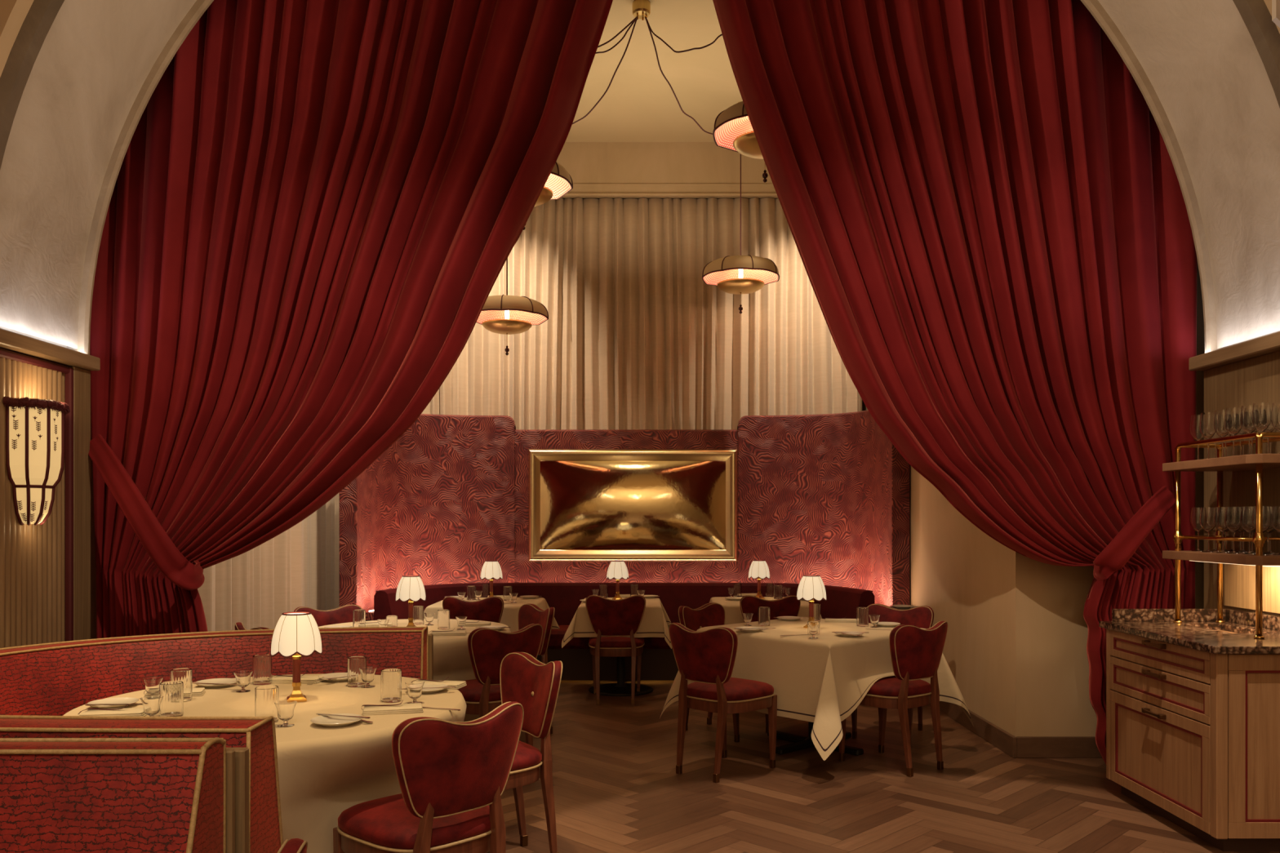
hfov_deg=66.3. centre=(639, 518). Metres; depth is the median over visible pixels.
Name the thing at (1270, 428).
wine glass
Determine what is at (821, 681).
tablecloth
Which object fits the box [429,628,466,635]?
napkin
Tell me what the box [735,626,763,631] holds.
plate
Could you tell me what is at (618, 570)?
table lamp
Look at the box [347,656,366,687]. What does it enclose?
tumbler
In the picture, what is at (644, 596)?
plate
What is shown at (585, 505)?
mirror
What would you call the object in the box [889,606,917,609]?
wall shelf
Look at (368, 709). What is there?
napkin
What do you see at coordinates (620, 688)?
square table
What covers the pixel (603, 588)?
tumbler
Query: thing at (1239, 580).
wall panel
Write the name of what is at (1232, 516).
wine glass
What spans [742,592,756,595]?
napkin
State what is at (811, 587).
table lamp
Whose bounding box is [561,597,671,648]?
tablecloth
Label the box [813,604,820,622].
tumbler
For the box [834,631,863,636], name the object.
plate
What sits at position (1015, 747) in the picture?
baseboard
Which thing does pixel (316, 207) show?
velvet curtain
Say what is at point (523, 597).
plate
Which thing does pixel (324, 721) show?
plate
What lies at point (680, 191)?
trim
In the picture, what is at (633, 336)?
curtain
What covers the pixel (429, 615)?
glass
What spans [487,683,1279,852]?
floor
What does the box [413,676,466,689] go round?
napkin
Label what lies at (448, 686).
butter knife
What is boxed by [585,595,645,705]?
dining chair
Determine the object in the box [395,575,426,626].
table lamp
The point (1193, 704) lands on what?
station
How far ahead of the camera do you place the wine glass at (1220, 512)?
4.81 m
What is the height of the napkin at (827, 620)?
0.038 m
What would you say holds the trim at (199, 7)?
attached to the wall
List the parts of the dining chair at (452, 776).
leg, seat, seat frame, leg, backrest, leg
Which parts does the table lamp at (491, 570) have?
stem, lamp shade, hem trim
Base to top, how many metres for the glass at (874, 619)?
0.078 m
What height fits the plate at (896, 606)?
0.019 m
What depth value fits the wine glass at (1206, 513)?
4.91 m
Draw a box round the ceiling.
[565,0,742,142]
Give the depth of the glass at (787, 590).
8.66 m
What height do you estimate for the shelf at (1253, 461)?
0.042 m
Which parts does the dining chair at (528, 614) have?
backrest, leg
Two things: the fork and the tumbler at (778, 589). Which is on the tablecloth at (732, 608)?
the tumbler at (778, 589)
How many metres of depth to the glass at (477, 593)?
8.31 m
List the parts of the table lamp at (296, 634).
stem, lamp shade, trim, seam cord, hem trim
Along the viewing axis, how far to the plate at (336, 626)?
6.14 m
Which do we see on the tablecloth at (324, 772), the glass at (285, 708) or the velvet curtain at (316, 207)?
the glass at (285, 708)
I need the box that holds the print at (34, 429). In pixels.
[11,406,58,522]
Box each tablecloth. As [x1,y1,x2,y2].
[62,674,466,852]
[318,618,511,722]
[423,597,559,632]
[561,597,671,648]
[659,617,973,760]
[709,596,822,624]
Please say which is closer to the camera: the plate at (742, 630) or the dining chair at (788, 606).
the plate at (742, 630)
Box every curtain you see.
[88,0,613,638]
[197,493,338,631]
[421,196,862,429]
[712,0,1196,764]
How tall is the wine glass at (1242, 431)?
0.242 m
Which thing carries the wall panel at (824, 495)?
on the floor at (1037, 811)
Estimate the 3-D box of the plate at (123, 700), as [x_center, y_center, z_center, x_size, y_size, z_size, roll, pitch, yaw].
[-1.935,0.680,3.597,0.168,0.019,0.168,0,0,0]
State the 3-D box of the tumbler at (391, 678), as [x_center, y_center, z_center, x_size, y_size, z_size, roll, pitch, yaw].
[-0.941,0.630,3.705,0.076,0.118,0.076,0,0,0]
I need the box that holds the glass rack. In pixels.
[1162,431,1279,638]
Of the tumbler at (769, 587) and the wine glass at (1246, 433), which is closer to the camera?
the wine glass at (1246, 433)
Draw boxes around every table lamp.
[270,611,322,702]
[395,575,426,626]
[480,560,502,596]
[606,560,629,599]
[748,560,770,599]
[795,574,826,628]
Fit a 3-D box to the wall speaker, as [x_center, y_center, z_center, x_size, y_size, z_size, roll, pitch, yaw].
[2.930,-2.260,4.321,0.262,0.249,0.036,0,0,0]
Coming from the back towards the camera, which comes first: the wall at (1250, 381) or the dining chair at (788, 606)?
the dining chair at (788, 606)
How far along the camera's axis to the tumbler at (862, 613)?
6.27 m
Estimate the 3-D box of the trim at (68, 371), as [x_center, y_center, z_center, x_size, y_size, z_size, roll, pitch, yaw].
[-3.053,0.315,3.078,0.035,2.250,4.355,0,0,0]
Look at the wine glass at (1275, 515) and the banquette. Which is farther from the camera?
the banquette
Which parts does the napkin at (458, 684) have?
hem trim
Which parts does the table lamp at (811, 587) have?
seam cord, stem, lamp shade, trim, hem trim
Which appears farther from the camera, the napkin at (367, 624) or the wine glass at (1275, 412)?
the napkin at (367, 624)
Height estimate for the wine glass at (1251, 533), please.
0.224 m
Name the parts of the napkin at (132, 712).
hem trim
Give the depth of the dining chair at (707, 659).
5.46 m
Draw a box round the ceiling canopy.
[632,0,650,18]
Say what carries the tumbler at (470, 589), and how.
on the tablecloth at (510, 611)
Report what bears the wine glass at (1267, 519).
on the glass rack
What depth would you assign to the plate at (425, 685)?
3.92 m
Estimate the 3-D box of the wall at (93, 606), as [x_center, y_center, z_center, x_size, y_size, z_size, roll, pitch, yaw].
[-3.675,-1.150,8.000,0.650,5.180,4.400,0,0,0]
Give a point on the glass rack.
(1258, 461)
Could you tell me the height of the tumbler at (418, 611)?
0.118 m
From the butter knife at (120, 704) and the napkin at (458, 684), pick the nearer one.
the butter knife at (120, 704)
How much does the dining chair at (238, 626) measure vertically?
0.850 m
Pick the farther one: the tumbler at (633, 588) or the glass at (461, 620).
the tumbler at (633, 588)
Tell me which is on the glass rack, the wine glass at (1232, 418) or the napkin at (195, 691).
the wine glass at (1232, 418)
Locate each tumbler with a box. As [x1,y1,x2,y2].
[159,680,183,716]
[169,668,191,702]
[252,654,271,684]
[254,685,278,722]
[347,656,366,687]
[352,609,365,626]
[381,668,401,702]
[386,615,397,626]
[413,605,423,625]
[437,609,449,629]
[466,586,475,599]
[480,583,489,597]
[502,586,512,600]
[599,584,608,598]
[630,584,639,596]
[733,583,742,596]
[758,607,769,626]
[765,583,774,596]
[773,585,782,599]
[807,621,819,635]
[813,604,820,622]
[856,607,868,626]
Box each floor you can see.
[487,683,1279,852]
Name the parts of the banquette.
seat, backrest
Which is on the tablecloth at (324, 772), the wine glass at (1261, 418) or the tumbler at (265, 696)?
the tumbler at (265, 696)
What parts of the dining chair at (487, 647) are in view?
seat, seat frame, leg, backrest, leg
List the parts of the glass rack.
post, rail, rail, rail, post, rail, rail, post, rail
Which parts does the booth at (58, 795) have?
panel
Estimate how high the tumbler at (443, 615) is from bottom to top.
0.118 m
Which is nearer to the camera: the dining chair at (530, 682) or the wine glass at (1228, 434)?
the dining chair at (530, 682)
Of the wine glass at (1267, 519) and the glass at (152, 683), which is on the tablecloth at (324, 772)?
the glass at (152, 683)
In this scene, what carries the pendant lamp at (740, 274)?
hanging from the ceiling
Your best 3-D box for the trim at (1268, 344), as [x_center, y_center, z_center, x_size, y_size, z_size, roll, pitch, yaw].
[3.257,-0.859,0.920,0.425,0.073,9.040,0,0,0]
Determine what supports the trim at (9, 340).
attached to the wall at (31, 555)
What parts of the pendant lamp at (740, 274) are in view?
drop cord, bulb, lamp shade, pendant lamp, lamp shade, lamp shade, pendant lamp, lamp shade, cord, cord, cord, ceiling canopy, cord, cord, lamp shade, pendant lamp, lamp shade, drop cord, bulb, lamp shade, lamp shade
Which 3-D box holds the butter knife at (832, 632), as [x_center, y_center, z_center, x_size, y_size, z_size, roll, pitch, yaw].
[1.239,0.668,5.768,0.215,0.003,0.016,0,0,7]
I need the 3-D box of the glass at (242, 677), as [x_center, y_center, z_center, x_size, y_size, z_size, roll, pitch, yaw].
[-1.586,0.650,3.915,0.072,0.078,0.072,0,0,0]
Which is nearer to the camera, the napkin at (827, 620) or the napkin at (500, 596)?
the napkin at (827, 620)
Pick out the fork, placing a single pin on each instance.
(346, 676)
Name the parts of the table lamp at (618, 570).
lamp shade, stem, hem trim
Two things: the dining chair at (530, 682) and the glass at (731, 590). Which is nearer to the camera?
the dining chair at (530, 682)
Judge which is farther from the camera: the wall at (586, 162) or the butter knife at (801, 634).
the wall at (586, 162)
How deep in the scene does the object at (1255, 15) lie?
4.46 m
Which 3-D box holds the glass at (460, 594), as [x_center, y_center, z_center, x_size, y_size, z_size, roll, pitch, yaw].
[-1.488,0.650,8.165,0.072,0.078,0.072,0,0,0]
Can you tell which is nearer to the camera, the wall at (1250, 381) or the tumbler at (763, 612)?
the wall at (1250, 381)
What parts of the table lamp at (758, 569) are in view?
stem, lamp shade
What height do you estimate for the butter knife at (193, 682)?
0.003 m
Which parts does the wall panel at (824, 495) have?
post, wing panel, panel, wing panel, post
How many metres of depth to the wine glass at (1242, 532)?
4.93 m
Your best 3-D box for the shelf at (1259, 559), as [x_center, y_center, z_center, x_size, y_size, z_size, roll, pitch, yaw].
[2.932,0.187,4.760,0.373,0.042,0.780,0,0,0]
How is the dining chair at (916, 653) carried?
on the floor at (1037, 811)
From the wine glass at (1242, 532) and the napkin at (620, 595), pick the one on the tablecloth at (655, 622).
the napkin at (620, 595)
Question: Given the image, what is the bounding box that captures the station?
[1098,608,1279,851]
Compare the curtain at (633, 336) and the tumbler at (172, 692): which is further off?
the curtain at (633, 336)
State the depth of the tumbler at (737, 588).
8.65 m
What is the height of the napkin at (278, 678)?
0.038 m
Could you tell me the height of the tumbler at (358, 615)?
0.118 m
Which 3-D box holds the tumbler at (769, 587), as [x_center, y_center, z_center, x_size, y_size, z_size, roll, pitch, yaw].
[1.152,0.630,8.679,0.076,0.118,0.076,0,0,0]
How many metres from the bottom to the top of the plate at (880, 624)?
0.019 m
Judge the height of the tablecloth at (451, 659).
0.604 m
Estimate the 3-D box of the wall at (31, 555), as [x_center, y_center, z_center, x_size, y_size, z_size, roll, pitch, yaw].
[-3.260,0.310,0.910,0.420,2.260,9.020,0,0,0]
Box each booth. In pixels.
[0,626,433,852]
[0,737,235,852]
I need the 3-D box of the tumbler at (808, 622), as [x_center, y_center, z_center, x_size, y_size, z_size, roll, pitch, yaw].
[1.038,0.652,5.854,0.071,0.075,0.071,0,0,0]
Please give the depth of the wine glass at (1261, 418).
4.48 m
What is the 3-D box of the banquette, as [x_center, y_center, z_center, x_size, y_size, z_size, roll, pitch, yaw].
[-0.130,1.018,8.581,4.160,0.845,1.244,0,0,0]
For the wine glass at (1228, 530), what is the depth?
4.93 m
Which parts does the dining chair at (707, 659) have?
leg, backrest, leg, leg, seat frame, seat, leg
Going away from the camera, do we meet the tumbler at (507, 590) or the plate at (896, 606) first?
the plate at (896, 606)
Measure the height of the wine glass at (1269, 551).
0.224 m
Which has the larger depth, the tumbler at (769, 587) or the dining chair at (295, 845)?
the tumbler at (769, 587)
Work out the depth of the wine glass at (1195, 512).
5.02 m
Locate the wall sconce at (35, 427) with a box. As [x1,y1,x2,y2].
[2,395,71,525]
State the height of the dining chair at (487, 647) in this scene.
0.850 m
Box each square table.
[588,657,653,696]
[767,721,863,755]
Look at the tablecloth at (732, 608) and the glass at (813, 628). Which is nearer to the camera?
the glass at (813, 628)
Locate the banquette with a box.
[373,582,874,683]
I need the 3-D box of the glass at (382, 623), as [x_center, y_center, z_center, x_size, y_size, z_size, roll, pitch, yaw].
[-1.557,0.650,5.938,0.072,0.078,0.072,0,0,0]
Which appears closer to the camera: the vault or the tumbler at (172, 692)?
the tumbler at (172, 692)
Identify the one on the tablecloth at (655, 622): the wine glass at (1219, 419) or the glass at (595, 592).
the glass at (595, 592)
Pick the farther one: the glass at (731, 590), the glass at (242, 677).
the glass at (731, 590)
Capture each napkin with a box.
[78,704,146,716]
[143,687,205,696]
[271,672,324,684]
[361,700,423,715]
[365,622,378,626]
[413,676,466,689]
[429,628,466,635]
[457,621,491,626]
[487,595,502,598]
[619,593,630,597]
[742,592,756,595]
[824,617,856,622]
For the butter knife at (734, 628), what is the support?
on the plate at (742, 630)
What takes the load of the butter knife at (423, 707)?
on the tablecloth at (324, 772)
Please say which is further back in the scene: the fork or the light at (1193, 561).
the light at (1193, 561)
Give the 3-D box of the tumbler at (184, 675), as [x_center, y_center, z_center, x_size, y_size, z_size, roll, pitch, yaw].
[-1.740,0.630,3.716,0.076,0.118,0.076,0,0,0]
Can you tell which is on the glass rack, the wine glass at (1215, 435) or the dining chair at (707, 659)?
the wine glass at (1215, 435)
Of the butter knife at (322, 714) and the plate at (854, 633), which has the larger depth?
the plate at (854, 633)
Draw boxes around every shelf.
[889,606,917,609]
[1162,453,1279,471]
[1162,551,1279,565]
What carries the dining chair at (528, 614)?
on the floor at (1037, 811)
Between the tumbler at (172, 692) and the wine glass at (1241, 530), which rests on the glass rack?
the wine glass at (1241, 530)
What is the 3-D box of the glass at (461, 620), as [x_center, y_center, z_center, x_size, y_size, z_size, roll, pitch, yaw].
[-1.114,0.650,6.114,0.072,0.078,0.072,0,0,0]
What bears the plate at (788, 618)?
on the tablecloth at (821, 681)
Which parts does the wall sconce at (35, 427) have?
lamp shade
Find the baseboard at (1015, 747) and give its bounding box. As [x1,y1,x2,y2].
[929,701,1102,758]
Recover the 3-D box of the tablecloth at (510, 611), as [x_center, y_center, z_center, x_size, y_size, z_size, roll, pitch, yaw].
[-1.270,0.888,8.220,1.119,0.396,1.119,0,0,3]
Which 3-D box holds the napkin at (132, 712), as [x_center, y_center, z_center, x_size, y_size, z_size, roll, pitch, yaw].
[-1.837,0.670,3.428,0.213,0.038,0.098,0,0,-9]
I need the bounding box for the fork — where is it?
[317,675,347,681]
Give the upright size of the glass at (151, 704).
0.078 m
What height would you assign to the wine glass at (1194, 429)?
0.242 m
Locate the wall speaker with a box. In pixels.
[1271,0,1279,27]
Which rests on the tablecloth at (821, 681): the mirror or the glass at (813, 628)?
the glass at (813, 628)
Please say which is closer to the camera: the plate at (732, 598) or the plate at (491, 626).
the plate at (491, 626)
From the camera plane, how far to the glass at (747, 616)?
6.31 m
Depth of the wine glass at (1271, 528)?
4.60 m
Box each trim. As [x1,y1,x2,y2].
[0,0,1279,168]
[0,328,100,370]
[0,349,73,641]
[68,366,90,640]
[72,0,1217,355]
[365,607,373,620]
[561,183,777,199]
[1188,331,1279,370]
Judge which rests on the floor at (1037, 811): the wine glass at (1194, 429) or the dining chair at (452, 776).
the dining chair at (452, 776)
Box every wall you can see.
[0,0,1279,76]
[0,348,68,648]
[90,428,96,639]
[555,142,773,183]
[862,258,1204,737]
[1204,351,1279,616]
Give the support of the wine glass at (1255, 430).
on the glass rack
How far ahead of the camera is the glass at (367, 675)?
4.00 m
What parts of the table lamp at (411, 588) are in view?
stem, hem trim, lamp shade, trim, seam cord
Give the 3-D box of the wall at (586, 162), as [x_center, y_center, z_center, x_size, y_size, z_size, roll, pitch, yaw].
[-0.530,-3.530,9.920,5.540,0.420,0.400,0,0,0]
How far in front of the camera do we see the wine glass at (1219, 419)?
4.81 m
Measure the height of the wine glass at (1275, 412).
0.242 m
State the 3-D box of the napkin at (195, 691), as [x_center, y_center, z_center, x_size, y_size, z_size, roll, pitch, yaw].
[-1.819,0.670,3.829,0.213,0.038,0.098,0,0,-17]
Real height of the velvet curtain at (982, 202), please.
5.519 m
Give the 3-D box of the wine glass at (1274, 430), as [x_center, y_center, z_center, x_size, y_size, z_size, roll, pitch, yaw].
[3.038,-0.414,4.722,0.078,0.242,0.078,0,0,0]
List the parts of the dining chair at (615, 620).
leg, leg, backrest, seat frame, seat, leg, leg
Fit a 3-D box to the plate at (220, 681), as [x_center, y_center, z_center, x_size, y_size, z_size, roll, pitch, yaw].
[-1.745,0.680,4.043,0.168,0.019,0.168,0,0,0]
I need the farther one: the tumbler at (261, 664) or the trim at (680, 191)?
the trim at (680, 191)
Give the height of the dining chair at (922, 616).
0.850 m
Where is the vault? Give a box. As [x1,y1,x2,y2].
[0,0,1279,349]
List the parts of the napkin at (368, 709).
hem trim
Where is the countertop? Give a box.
[1098,608,1279,653]
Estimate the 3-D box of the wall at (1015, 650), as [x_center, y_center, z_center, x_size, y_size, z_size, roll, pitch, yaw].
[3.135,-1.150,8.020,1.730,5.180,4.200,0,0,0]
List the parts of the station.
handle, handle, handle, drawer, drawer, drawer, panel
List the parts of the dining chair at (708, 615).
leg, backrest, leg, leg, leg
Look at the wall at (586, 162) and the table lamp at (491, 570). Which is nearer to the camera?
the table lamp at (491, 570)
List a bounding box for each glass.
[140,695,163,716]
[142,676,163,695]
[233,670,253,693]
[274,700,297,727]
[359,666,377,688]
[377,619,389,626]
[404,680,424,703]
[423,612,435,625]
[455,616,466,630]
[457,591,465,599]
[474,590,482,599]
[509,592,517,603]
[591,589,599,595]
[636,590,644,596]
[726,587,733,596]
[742,613,753,626]
[783,587,791,596]
[807,623,819,639]
[868,614,879,627]
[1189,414,1203,459]
[1189,507,1202,551]
[1199,412,1215,458]
[1199,506,1215,551]
[1210,432,1220,457]
[1210,526,1218,551]
[1213,409,1228,457]
[1213,506,1228,552]
[1218,528,1231,551]
[1224,407,1241,456]
[1224,506,1241,553]
[1225,433,1231,457]
[1235,526,1246,552]
[1235,530,1248,551]
[1236,427,1246,455]
[1240,404,1256,454]
[1240,506,1255,554]
[1241,433,1246,454]
[1244,529,1255,553]
[1251,401,1271,432]
[1251,429,1257,453]
[1251,506,1271,555]
[1262,529,1277,553]
[1263,404,1274,453]
[1263,506,1275,554]
[1269,428,1276,453]
[1271,402,1279,453]
[1271,506,1279,555]
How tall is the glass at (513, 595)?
0.078 m
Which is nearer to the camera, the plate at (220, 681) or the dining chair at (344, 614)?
the plate at (220, 681)
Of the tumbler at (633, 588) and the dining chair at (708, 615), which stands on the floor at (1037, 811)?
the dining chair at (708, 615)
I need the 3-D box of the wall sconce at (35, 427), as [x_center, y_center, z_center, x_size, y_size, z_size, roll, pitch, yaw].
[-2.975,-0.280,4.883,0.206,0.624,0.404,0,0,0]
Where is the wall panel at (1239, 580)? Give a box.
[1224,563,1279,613]
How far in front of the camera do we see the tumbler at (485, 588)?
8.59 m
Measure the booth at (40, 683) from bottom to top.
0.906 m
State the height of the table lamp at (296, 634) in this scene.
0.333 m
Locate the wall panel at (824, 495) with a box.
[338,409,909,621]
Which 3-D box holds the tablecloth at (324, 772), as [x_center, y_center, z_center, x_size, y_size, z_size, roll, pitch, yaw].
[-1.383,0.992,3.655,1.445,0.604,1.456,0,0,0]
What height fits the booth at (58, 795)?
0.915 m
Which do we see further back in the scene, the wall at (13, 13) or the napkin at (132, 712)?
the wall at (13, 13)
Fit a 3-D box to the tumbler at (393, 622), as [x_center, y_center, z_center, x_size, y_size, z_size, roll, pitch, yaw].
[-1.572,0.652,6.205,0.071,0.075,0.071,0,0,0]
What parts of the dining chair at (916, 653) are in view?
leg, leg, seat frame, seat, leg, backrest, leg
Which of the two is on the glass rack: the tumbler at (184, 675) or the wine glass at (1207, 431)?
the wine glass at (1207, 431)
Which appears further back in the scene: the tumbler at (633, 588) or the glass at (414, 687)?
the tumbler at (633, 588)
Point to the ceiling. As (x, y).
(639, 104)
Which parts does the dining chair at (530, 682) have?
leg, seat frame, seat, backrest, leg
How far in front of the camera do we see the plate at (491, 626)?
6.12 m
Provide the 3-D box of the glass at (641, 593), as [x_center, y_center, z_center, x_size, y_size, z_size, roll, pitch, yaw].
[0.009,0.650,8.386,0.072,0.078,0.072,0,0,0]
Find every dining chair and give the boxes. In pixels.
[234,622,269,630]
[277,838,307,852]
[293,604,362,626]
[333,702,524,852]
[442,596,503,622]
[457,623,542,746]
[499,652,562,852]
[517,604,555,733]
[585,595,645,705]
[668,622,777,782]
[678,603,768,742]
[739,595,800,622]
[838,621,947,777]
[851,604,933,742]
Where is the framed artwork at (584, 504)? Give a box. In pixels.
[528,448,737,561]
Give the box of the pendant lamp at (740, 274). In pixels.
[476,0,779,355]
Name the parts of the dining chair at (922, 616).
leg, backrest, leg, leg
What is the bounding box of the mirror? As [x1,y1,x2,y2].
[540,461,725,550]
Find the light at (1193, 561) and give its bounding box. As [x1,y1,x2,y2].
[1193,560,1279,567]
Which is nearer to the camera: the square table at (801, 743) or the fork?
the fork
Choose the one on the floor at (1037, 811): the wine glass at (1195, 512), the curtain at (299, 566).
the curtain at (299, 566)
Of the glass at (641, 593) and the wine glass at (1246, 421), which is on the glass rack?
the wine glass at (1246, 421)
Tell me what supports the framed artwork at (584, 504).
attached to the wall panel at (824, 495)
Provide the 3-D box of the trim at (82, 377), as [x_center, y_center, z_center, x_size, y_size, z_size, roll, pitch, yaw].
[-3.053,0.310,5.335,0.035,2.260,0.160,0,0,0]
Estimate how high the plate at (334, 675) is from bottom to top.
0.019 m
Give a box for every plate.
[87,697,138,708]
[195,678,236,688]
[310,713,362,727]
[318,672,347,682]
[324,625,352,627]
[405,683,448,693]
[479,625,506,630]
[520,595,537,599]
[643,595,657,598]
[724,596,742,600]
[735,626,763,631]
[777,616,801,621]
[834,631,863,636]
[876,622,900,626]
[892,605,914,608]
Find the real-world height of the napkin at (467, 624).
0.038 m
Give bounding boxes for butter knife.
[84,703,142,706]
[191,682,237,685]
[315,713,369,719]
[401,686,455,689]
[422,706,460,711]
[733,628,761,629]
[781,634,811,635]
[831,631,868,633]
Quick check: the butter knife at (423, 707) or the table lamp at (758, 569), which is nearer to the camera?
the butter knife at (423, 707)
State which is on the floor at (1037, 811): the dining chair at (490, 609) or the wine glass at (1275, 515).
the dining chair at (490, 609)
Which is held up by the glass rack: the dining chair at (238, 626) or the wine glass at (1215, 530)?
the wine glass at (1215, 530)

